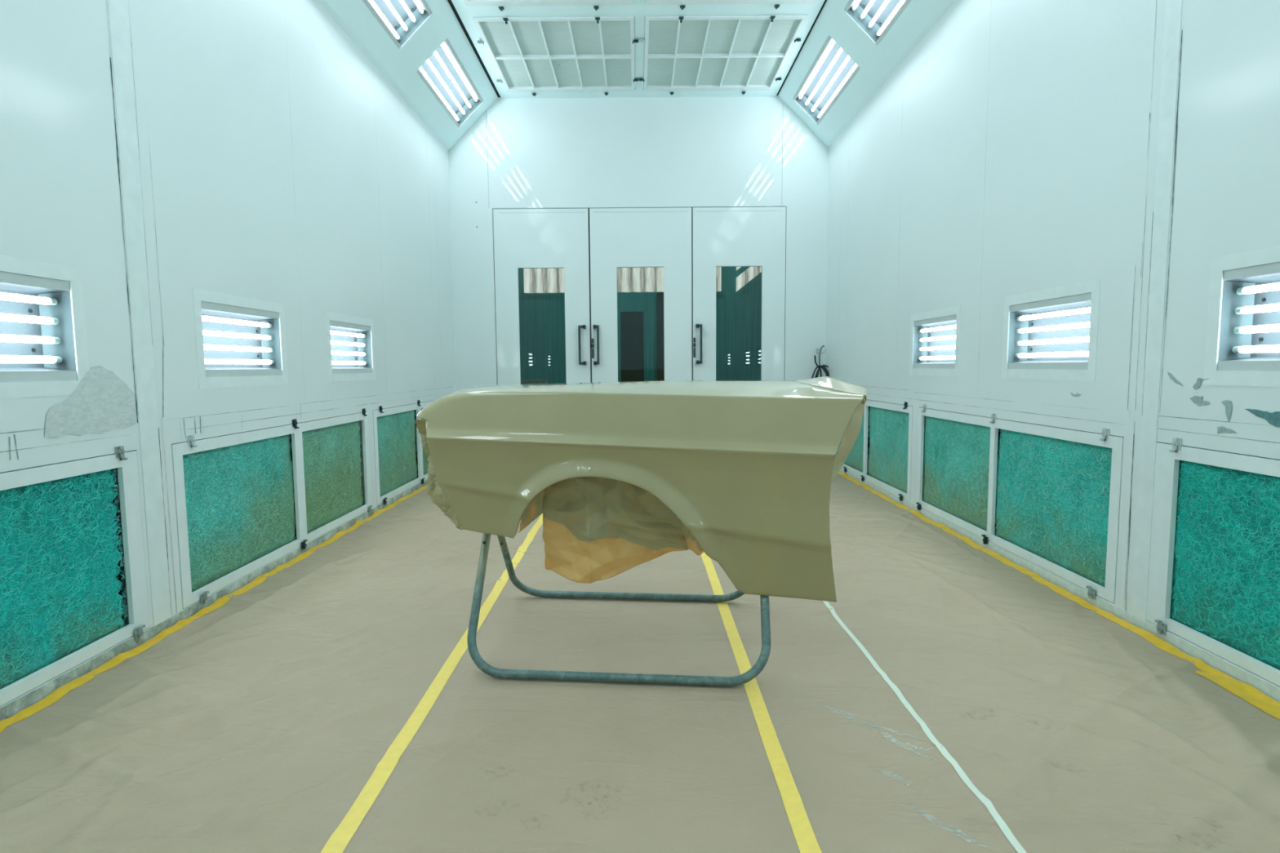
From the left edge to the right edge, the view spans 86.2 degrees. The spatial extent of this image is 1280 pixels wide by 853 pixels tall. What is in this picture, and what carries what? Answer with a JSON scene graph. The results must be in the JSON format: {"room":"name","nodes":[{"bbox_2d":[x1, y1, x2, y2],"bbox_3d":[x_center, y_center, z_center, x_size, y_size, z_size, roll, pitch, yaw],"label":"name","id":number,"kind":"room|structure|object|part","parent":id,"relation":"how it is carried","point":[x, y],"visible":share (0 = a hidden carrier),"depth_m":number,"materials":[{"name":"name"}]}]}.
{"room":"car paint booth","nodes":[
{"label":"car paint booth","id":0,"kind":"room"},
{"bbox_2d":[0,0,456,708],"bbox_3d":[-2.101,-0.818,2.428,0.143,3.462,10.192,0,5,0],"label":"wall","id":1,"kind":"structure","parent":0,"point":[278,163],"depth_m":3.28,"materials":[{"name":"paint"}]},
{"bbox_2d":[0,254,88,399],"bbox_3d":[-2.081,-0.311,2.105,0.112,0.456,0.801,0,5,0],"label":"wall light","id":2,"kind":"object","parent":1,"relation":"attached to","point":[44,352],"visible":1,"depth_m":2.37,"materials":[{"name":"metal"}]},
{"bbox_3d":[-2.079,-0.340,2.442,0.097,0.282,0.020,0,5,0],"label":"socket plate","id":3,"kind":"part","parent":2,"relation":"part of","materials":[{"name":"white metal"}]},
{"bbox_2d":[0,445,149,706],"bbox_3d":[-2.053,0.550,1.719,0.134,0.780,2.133,0,5,0],"label":"air filter panel","id":4,"kind":"object","parent":1,"relation":"attached to","point":[61,605],"visible":1,"depth_m":2.43,"materials":[{"name":"fabric"}]},
{"bbox_2d":[107,0,171,626],"bbox_3d":[-2.031,-0.857,2.743,0.004,3.400,0.106,0,5,0],"label":"trim","id":5,"kind":"structure","parent":1,"relation":"attached to","point":[118,10],"depth_m":2.77,"materials":[{"name":"metal"}]},
{"bbox_2d":[0,480,427,720],"bbox_3d":[-2.015,0.878,2.578,0.005,0.052,10.192,0,5,0],"label":"baseboard","id":6,"kind":"structure","parent":1,"relation":"attached to","point":[36,695],"depth_m":2.86,"materials":[{"name":"white metal"}]},
{"bbox_2d":[192,288,288,388],"bbox_3d":[-2.085,-0.436,3.525,0.112,0.456,0.801,0,5,0],"label":"wall light","id":7,"kind":"object","parent":1,"relation":"attached to","point":[241,341],"visible":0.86,"depth_m":3.54,"materials":[{"name":"white"}]},
{"bbox_3d":[-2.083,-0.466,3.862,0.097,0.282,0.020,0,5,0],"label":"socket plate","id":8,"kind":"part","parent":7,"relation":"part of","materials":[{"name":"white metal"}]},
{"bbox_2d":[171,408,373,608],"bbox_3d":[-2.059,0.344,4.063,0.134,0.780,2.148,0,5,0],"label":"frame","id":9,"kind":"object","parent":1,"relation":"attached to","point":[246,500],"visible":0.99,"depth_m":3.69,"materials":[{"name":"metal"}]},
{"bbox_2d":[325,311,376,382],"bbox_3d":[-2.088,-0.552,4.847,0.112,0.456,0.801,0,5,0],"label":"wall light","id":10,"kind":"object","parent":1,"relation":"attached to","point":[350,342],"visible":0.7,"depth_m":4.91,"materials":[{"name":"white"}]},
{"bbox_3d":[-2.087,-0.582,5.184,0.097,0.282,0.020,0,5,0],"label":"socket plate","id":11,"kind":"part","parent":10,"relation":"part of","materials":[{"name":"white metal"}]},
{"bbox_2d":[373,400,435,505],"bbox_3d":[-2.065,0.145,6.311,0.134,0.780,2.153,0,5,0],"label":"frame","id":12,"kind":"object","parent":1,"relation":"attached to","point":[401,461],"visible":0.52,"depth_m":5.80,"materials":[{"name":"metal"}]},
{"bbox_2d":[316,0,955,149],"bbox_3d":[-0.004,-2.854,2.254,4.090,0.630,10.192,0,5,0],"label":"ceiling","id":13,"kind":"structure","parent":0,"point":[452,20],"depth_m":5.62,"materials":[{"name":"paint"}]},
{"bbox_2d":[362,0,432,48],"bbox_3d":[-1.790,-3.071,4.670,0.352,0.352,1.371,0,5,0],"label":"ceiling light","id":14,"kind":"object","parent":13,"relation":"attached to","point":[400,19],"visible":1,"depth_m":5.21,"materials":[{"name":"white"}]},
{"bbox_3d":[-1.790,-3.128,5.340,0.096,0.323,0.020,44,3,-4],"label":"socket plate","id":15,"kind":"part","parent":14,"relation":"part of","materials":[{"name":"white metal"}]},
{"bbox_2d":[416,38,483,128],"bbox_3d":[-1.795,-3.227,6.439,0.352,0.352,1.371,0,5,0],"label":"ceiling light","id":16,"kind":"object","parent":13,"relation":"attached to","point":[443,73],"visible":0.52,"depth_m":6.46,"materials":[{"name":"metal"}]},
{"bbox_3d":[-1.795,-3.284,7.109,0.096,0.323,0.020,44,3,-4],"label":"socket plate","id":17,"kind":"part","parent":16,"relation":"part of","materials":[{"name":"white metal"}]},
{"bbox_2d":[463,0,634,10],"bbox_3d":[-0.708,-3.271,4.684,1.327,0.055,1.574,0,5,0],"label":"filter","id":18,"kind":"object","parent":13,"relation":"attached to","point":[468,2],"visible":1,"depth_m":5.38,"materials":[{"name":"fabric"}]},
{"bbox_3d":[-0.708,-3.280,4.661,1.327,0.032,1.511,0,5,0],"label":"frame","id":19,"kind":"part","parent":18,"relation":"part of","materials":[{"name":"metal"}]},
{"bbox_2d":[472,16,638,96],"bbox_3d":[-0.720,-3.422,6.395,1.414,0.055,1.599,0,5,0],"label":"filter","id":20,"kind":"object","parent":13,"relation":"attached to","point":[530,54],"visible":1,"depth_m":6.26,"materials":[{"name":"fabric"}]},
{"bbox_2d":[639,14,807,94],"bbox_3d":[0.701,-3.434,6.397,1.422,0.055,1.599,0,5,0],"label":"filter","id":21,"kind":"object","parent":13,"relation":"attached to","point":[748,52],"visible":1,"depth_m":6.26,"materials":[{"name":"fabric"}]},
{"bbox_2d":[645,0,815,9],"bbox_3d":[0.712,-3.283,4.687,1.335,0.055,1.574,0,5,0],"label":"filter","id":22,"kind":"object","parent":13,"relation":"attached to","point":[682,2],"visible":1,"depth_m":5.39,"materials":[{"name":"fabric"}]},
{"bbox_3d":[0.712,-3.293,4.664,1.335,0.032,1.511,0,5,0],"label":"frame","id":23,"kind":"part","parent":22,"relation":"part of","materials":[{"name":"metal"}]},
{"bbox_2d":[792,35,860,124],"bbox_3d":[1.763,-3.258,6.446,0.352,0.352,1.371,0,5,0],"label":"ceiling light","id":24,"kind":"object","parent":13,"relation":"attached to","point":[833,69],"visible":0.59,"depth_m":6.48,"materials":[{"name":"white"}]},
{"bbox_3d":[1.759,-3.315,7.116,0.096,0.323,0.020,-45,4,3],"label":"socket plate","id":25,"kind":"part","parent":24,"relation":"part of","materials":[{"name":"white metal"}]},
{"bbox_2d":[844,0,911,44],"bbox_3d":[1.768,-3.102,4.677,0.352,0.352,1.371,0,5,0],"label":"ceiling light","id":26,"kind":"object","parent":13,"relation":"attached to","point":[876,18],"visible":1,"depth_m":5.25,"materials":[{"name":"white"}]},
{"bbox_3d":[1.764,-3.159,5.347,0.096,0.323,0.020,-45,4,3],"label":"socket plate","id":27,"kind":"part","parent":26,"relation":"part of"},
{"bbox_2d":[448,95,828,391],"bbox_3d":[-0.004,-1.583,7.481,4.090,4.062,0.002,0,5,0],"label":"wall","id":28,"kind":"structure","parent":0,"point":[722,151],"depth_m":7.38,"materials":[{"name":"paint"}]},
{"bbox_2d":[492,208,591,385],"bbox_3d":[-1.074,-0.963,7.521,1.048,2.815,0.108,0,5,0],"label":"door","id":29,"kind":"structure","parent":28,"relation":"in","point":[548,237],"depth_m":7.46,"materials":[{"name":"paint"}]},
{"bbox_3d":[-0.633,-0.893,7.506,0.080,0.436,0.062,0,5,0],"label":"handle","id":30,"kind":"part","parent":29,"relation":"part of","materials":[{"name":"metal"}]},
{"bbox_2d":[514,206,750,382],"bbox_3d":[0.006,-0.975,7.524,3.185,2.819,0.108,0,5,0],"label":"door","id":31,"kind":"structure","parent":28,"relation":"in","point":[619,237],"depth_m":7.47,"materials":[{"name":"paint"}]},
{"bbox_3d":[-0.519,-0.849,7.535,0.022,0.635,0.012,0,5,0],"label":"latch rod","id":32,"kind":"part","parent":31,"relation":"part of","materials":[{"name":"metal"}]},
{"bbox_3d":[-0.478,-0.894,7.506,0.063,0.436,0.062,0,5,0],"label":"handle","id":33,"kind":"part","parent":31,"relation":"part of","materials":[{"name":"metal"}]},
{"bbox_2d":[691,206,786,380],"bbox_3d":[1.087,-0.982,7.526,1.045,2.815,0.108,0,5,0],"label":"door","id":34,"kind":"structure","parent":28,"relation":"in","point":[752,236],"depth_m":7.47,"materials":[{"name":"paint"}]},
{"bbox_3d":[0.600,-0.858,7.537,0.022,0.635,0.012,0,5,0],"label":"latch rod","id":35,"kind":"part","parent":34,"relation":"part of","materials":[{"name":"metal"}]},
{"bbox_3d":[0.649,-0.904,7.508,0.064,0.436,0.062,0,5,0],"label":"handle","id":36,"kind":"part","parent":34,"relation":"part of","materials":[{"name":"metal"}]},
{"bbox_2d":[825,0,1279,688],"bbox_3d":[2.126,-0.855,2.436,0.143,3.462,10.192,0,5,0],"label":"wall","id":37,"kind":"structure","parent":0,"point":[1012,151],"depth_m":3.33,"materials":[{"name":"paint"}]},
{"bbox_2d":[816,347,826,354],"bbox_3d":[1.983,-0.827,7.499,0.044,0.066,0.130,-3,6,-24],"label":"hook","id":38,"kind":"object","parent":37,"relation":"attached to","point":[817,349],"visible":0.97,"depth_m":7.55,"materials":[{"name":"metal"}]},
{"bbox_2d":[811,345,829,377],"bbox_3d":[1.989,-0.491,7.462,0.273,0.792,0.096,0,5,0],"label":"coil","id":39,"kind":"object","parent":38,"relation":"hanging from","point":[820,366],"visible":0.32,"depth_m":7.43,"materials":[{"name":"black rubber"}]},
{"bbox_2d":[835,396,912,502],"bbox_3d":[2.093,0.114,6.265,0.134,0.780,2.143,0,5,0],"label":"frame","id":40,"kind":"object","parent":37,"relation":"attached to","point":[881,454],"visible":0.59,"depth_m":5.82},
{"bbox_2d":[909,305,960,377],"bbox_3d":[2.109,-0.584,4.801,0.112,0.456,0.801,0,5,0],"label":"wall light","id":41,"kind":"object","parent":37,"relation":"attached to","point":[935,335],"visible":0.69,"depth_m":4.85,"materials":[{"name":"white"}]},
{"bbox_3d":[2.106,-0.614,5.138,0.097,0.282,0.020,0,5,0],"label":"socket plate","id":42,"kind":"part","parent":41,"relation":"part of","materials":[{"name":"white metal"}]},
{"bbox_2d":[915,404,1124,603],"bbox_3d":[2.099,0.312,4.019,0.134,0.780,2.133,0,5,0],"label":"air filter panel","id":43,"kind":"object","parent":37,"relation":"attached to","point":[1049,497],"visible":0.99,"depth_m":3.64,"materials":[{"name":"fabric"}]},
{"bbox_2d":[1001,279,1100,381],"bbox_3d":[2.113,-0.467,3.479,0.112,0.456,0.801,0,5,0],"label":"wall light","id":44,"kind":"object","parent":37,"relation":"attached to","point":[1050,330],"visible":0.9,"depth_m":3.48,"materials":[{"name":"white"}]},
{"bbox_3d":[2.110,-0.497,3.816,0.097,0.282,0.020,0,5,0],"label":"socket plate","id":45,"kind":"part","parent":44,"relation":"part of","materials":[{"name":"white metal"}]},
{"bbox_2d":[839,468,1279,702],"bbox_3d":[2.070,0.843,2.586,0.005,0.052,10.192,0,5,0],"label":"baseboard","id":46,"kind":"structure","parent":37,"relation":"attached to","point":[1269,690],"depth_m":2.97,"materials":[{"name":"white metal"}]},
{"bbox_2d":[1131,0,1182,621],"bbox_3d":[2.055,-0.887,2.692,0.004,3.400,0.083,0,5,0],"label":"trim","id":47,"kind":"structure","parent":37,"relation":"attached to","point":[1173,8],"depth_m":2.72,"materials":[{"name":"metal"}]},
{"bbox_2d":[1146,437,1279,686],"bbox_3d":[2.105,0.516,1.708,0.134,0.780,2.133,0,5,0],"label":"air filter panel","id":48,"kind":"object","parent":37,"relation":"attached to","point":[1214,574],"visible":1,"depth_m":2.47,"materials":[{"name":"fabric"}]},
{"bbox_2d":[1203,244,1279,387],"bbox_3d":[2.117,-0.345,2.087,0.112,0.456,0.801,0,5,0],"label":"wall light","id":49,"kind":"object","parent":37,"relation":"attached to","point":[1242,339],"visible":1,"depth_m":2.39,"materials":[{"name":"white"}]},
{"bbox_3d":[2.114,-0.374,2.424,0.097,0.282,0.020,0,5,0],"label":"socket plate","id":50,"kind":"part","parent":49,"relation":"part of","materials":[{"name":"white metal"}]},
{"label":"floor","id":51,"kind":"structure","parent":0,"visible":0},
{"bbox_2d":[0,488,540,852],"bbox_3d":[-1.354,0.802,3.371,1.308,0.033,8.582,0,5,0],"label":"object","id":52,"kind":"structure","parent":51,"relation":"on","point":[256,725],"depth_m":2.20,"materials":[{"name":"beige concrete"}]},
{"bbox_2d":[0,483,427,733],"bbox_3d":[-1.977,0.809,3.365,0.060,0.028,8.572,0,5,0],"label":"tape","id":53,"kind":"object","parent":52,"relation":"on","point":[59,693],"visible":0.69,"depth_m":2.84,"materials":[{"name":"yellow paint"}]},
{"bbox_2d":[320,513,542,852],"bbox_3d":[-0.706,0.801,3.373,0.053,0.020,8.582,0,5,0],"label":"tape","id":54,"kind":"object","parent":52,"relation":"on","point":[340,837],"visible":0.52,"depth_m":2.06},
{"bbox_2d":[342,524,799,852],"bbox_3d":[-0.157,0.799,3.374,1.085,0.019,8.582,0,5,0],"label":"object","id":55,"kind":"structure","parent":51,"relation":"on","point":[495,765],"depth_m":2.00,"materials":[{"name":"brown paper"}]},
{"bbox_2d":[466,533,770,686],"bbox_3d":[-0.082,0.355,2.765,1.149,1.001,0.881,0,5,6],"label":"stand","id":56,"kind":"object","parent":55,"relation":"on","point":[761,663],"visible":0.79,"depth_m":2.43,"materials":[{"name":"grey metal"}]},
{"bbox_2d":[416,376,867,602],"bbox_3d":[0.007,0.215,2.559,1.627,0.792,0.384,0,5,7],"label":"car fender","id":57,"kind":"object","parent":56,"relation":"on","point":[745,466],"visible":1,"depth_m":2.38,"materials":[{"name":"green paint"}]},
{"bbox_2d":[414,419,463,529],"bbox_3d":[-0.739,0.181,2.551,0.189,0.421,0.117,0,5,7],"label":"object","id":58,"kind":"object","parent":57,"relation":"attached to","point":[434,491],"visible":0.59,"depth_m":2.58,"materials":[{"name":"beige metal"}]},
{"bbox_2d":[518,476,703,583],"bbox_3d":[-0.086,0.334,2.538,0.700,0.513,0.186,0,5,5],"label":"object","id":59,"kind":"object","parent":57,"relation":"attached to","point":[595,529],"visible":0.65,"depth_m":2.56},
{"bbox_2d":[831,399,865,481],"bbox_3d":[0.723,0.050,2.372,0.088,0.288,0.186,3,6,36],"label":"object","id":60,"kind":"object","parent":57,"relation":"in","point":[851,435],"visible":0.94,"depth_m":2.37,"materials":[{"name":"beige metal"}]},
{"bbox_2d":[701,551,822,852],"bbox_3d":[0.380,0.795,3.375,0.050,0.014,8.582,0,5,0],"label":"tape","id":61,"kind":"object","parent":55,"relation":"on","point":[804,835],"visible":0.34,"depth_m":2.00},
{"bbox_2d":[711,558,1017,852],"bbox_3d":[0.623,0.790,3.375,0.475,0.021,8.582,0,5,0],"label":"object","id":62,"kind":"structure","parent":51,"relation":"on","point":[868,778],"depth_m":1.96,"materials":[{"name":"paper"}]},
{"bbox_2d":[822,600,1026,852],"bbox_3d":[0.856,0.788,3.376,0.021,0.019,8.582,0,5,0],"label":"tape","id":63,"kind":"object","parent":62,"relation":"on","point":[1002,824],"visible":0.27,"depth_m":1.95,"materials":[{"name":"white plastic"}]},
{"bbox_2d":[828,473,1279,852],"bbox_3d":[1.459,0.776,3.376,1.198,0.037,8.582,0,5,0],"label":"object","id":64,"kind":"structure","parent":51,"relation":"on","point":[1082,733],"depth_m":2.19,"materials":[{"name":"beige concrete"}]},
{"bbox_2d":[838,471,1279,711],"bbox_3d":[2.026,0.775,3.373,0.062,0.026,8.572,0,5,0],"label":"tape","id":65,"kind":"object","parent":64,"relation":"on","point":[1157,642],"visible":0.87,"depth_m":2.98,"materials":[{"name":"yellow plastic"}]},
{"bbox_2d":[1195,670,1279,719],"bbox_3d":[1.984,0.916,1.828,0.056,0.016,1.230,0,5,0],"label":"tape offcut","id":66,"kind":"object","parent":64,"relation":"on","point":[1229,686],"visible":1,"depth_m":2.25,"materials":[{"name":"yellow plastic"}]},
{"label":"floor","id":67,"kind":"structure","parent":0,"visible":0},
{"bbox_2d":[520,380,546,384],"bbox_3d":[-1.790,-0.301,11.062,0.570,0.885,0.100,0,5,0],"label":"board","id":68,"kind":"object","parent":67,"relation":"on","point":[522,382],"visible":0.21,"depth_m":10.98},
{"bbox_2d":[656,292,664,380],"bbox_3d":[0.442,-1.130,11.853,0.290,2.360,0.050,0,5,0],"label":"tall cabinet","id":69,"kind":"object","parent":67,"relation":"on","point":[660,295],"visible":0.21,"depth_m":11.79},
{"label":"outside","id":70,"kind":"structure","parent":0,"visible":0},
{"bbox_2d":[492,205,786,383],"bbox_3d":[-0.043,-2.752,9.641,12.000,6.012,4.308,0,5,0],"label":"wall","id":71,"kind":"structure","parent":70,"point":[738,313],"depth_m":11.90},
{"bbox_2d":[523,266,721,293],"bbox_3d":[-0.302,-2.775,11.741,3.390,0.930,0.036,0,5,0],"label":"panel","id":72,"kind":"object","parent":71,"relation":"attached to","point":[651,279],"visible":0.13,"depth_m":11.76,"materials":[{"name":"white metal"}]},
{"bbox_2d":[617,292,655,382],"bbox_3d":[-0.143,-1.130,11.906,0.820,2.360,0.040,0,5,0],"label":"hall doorway","id":73,"kind":"structure","parent":71,"relation":"in","point":[636,326],"depth_m":11.86,"materials":[{"name":"teal"}]},
{"bbox_2d":[736,266,761,291],"bbox_3d":[2.252,-2.910,11.736,1.200,1.176,0.035,0,5,0],"label":"panel","id":74,"kind":"object","parent":71,"relation":"attached to","point":[749,273],"visible":0.29,"depth_m":11.76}
]}

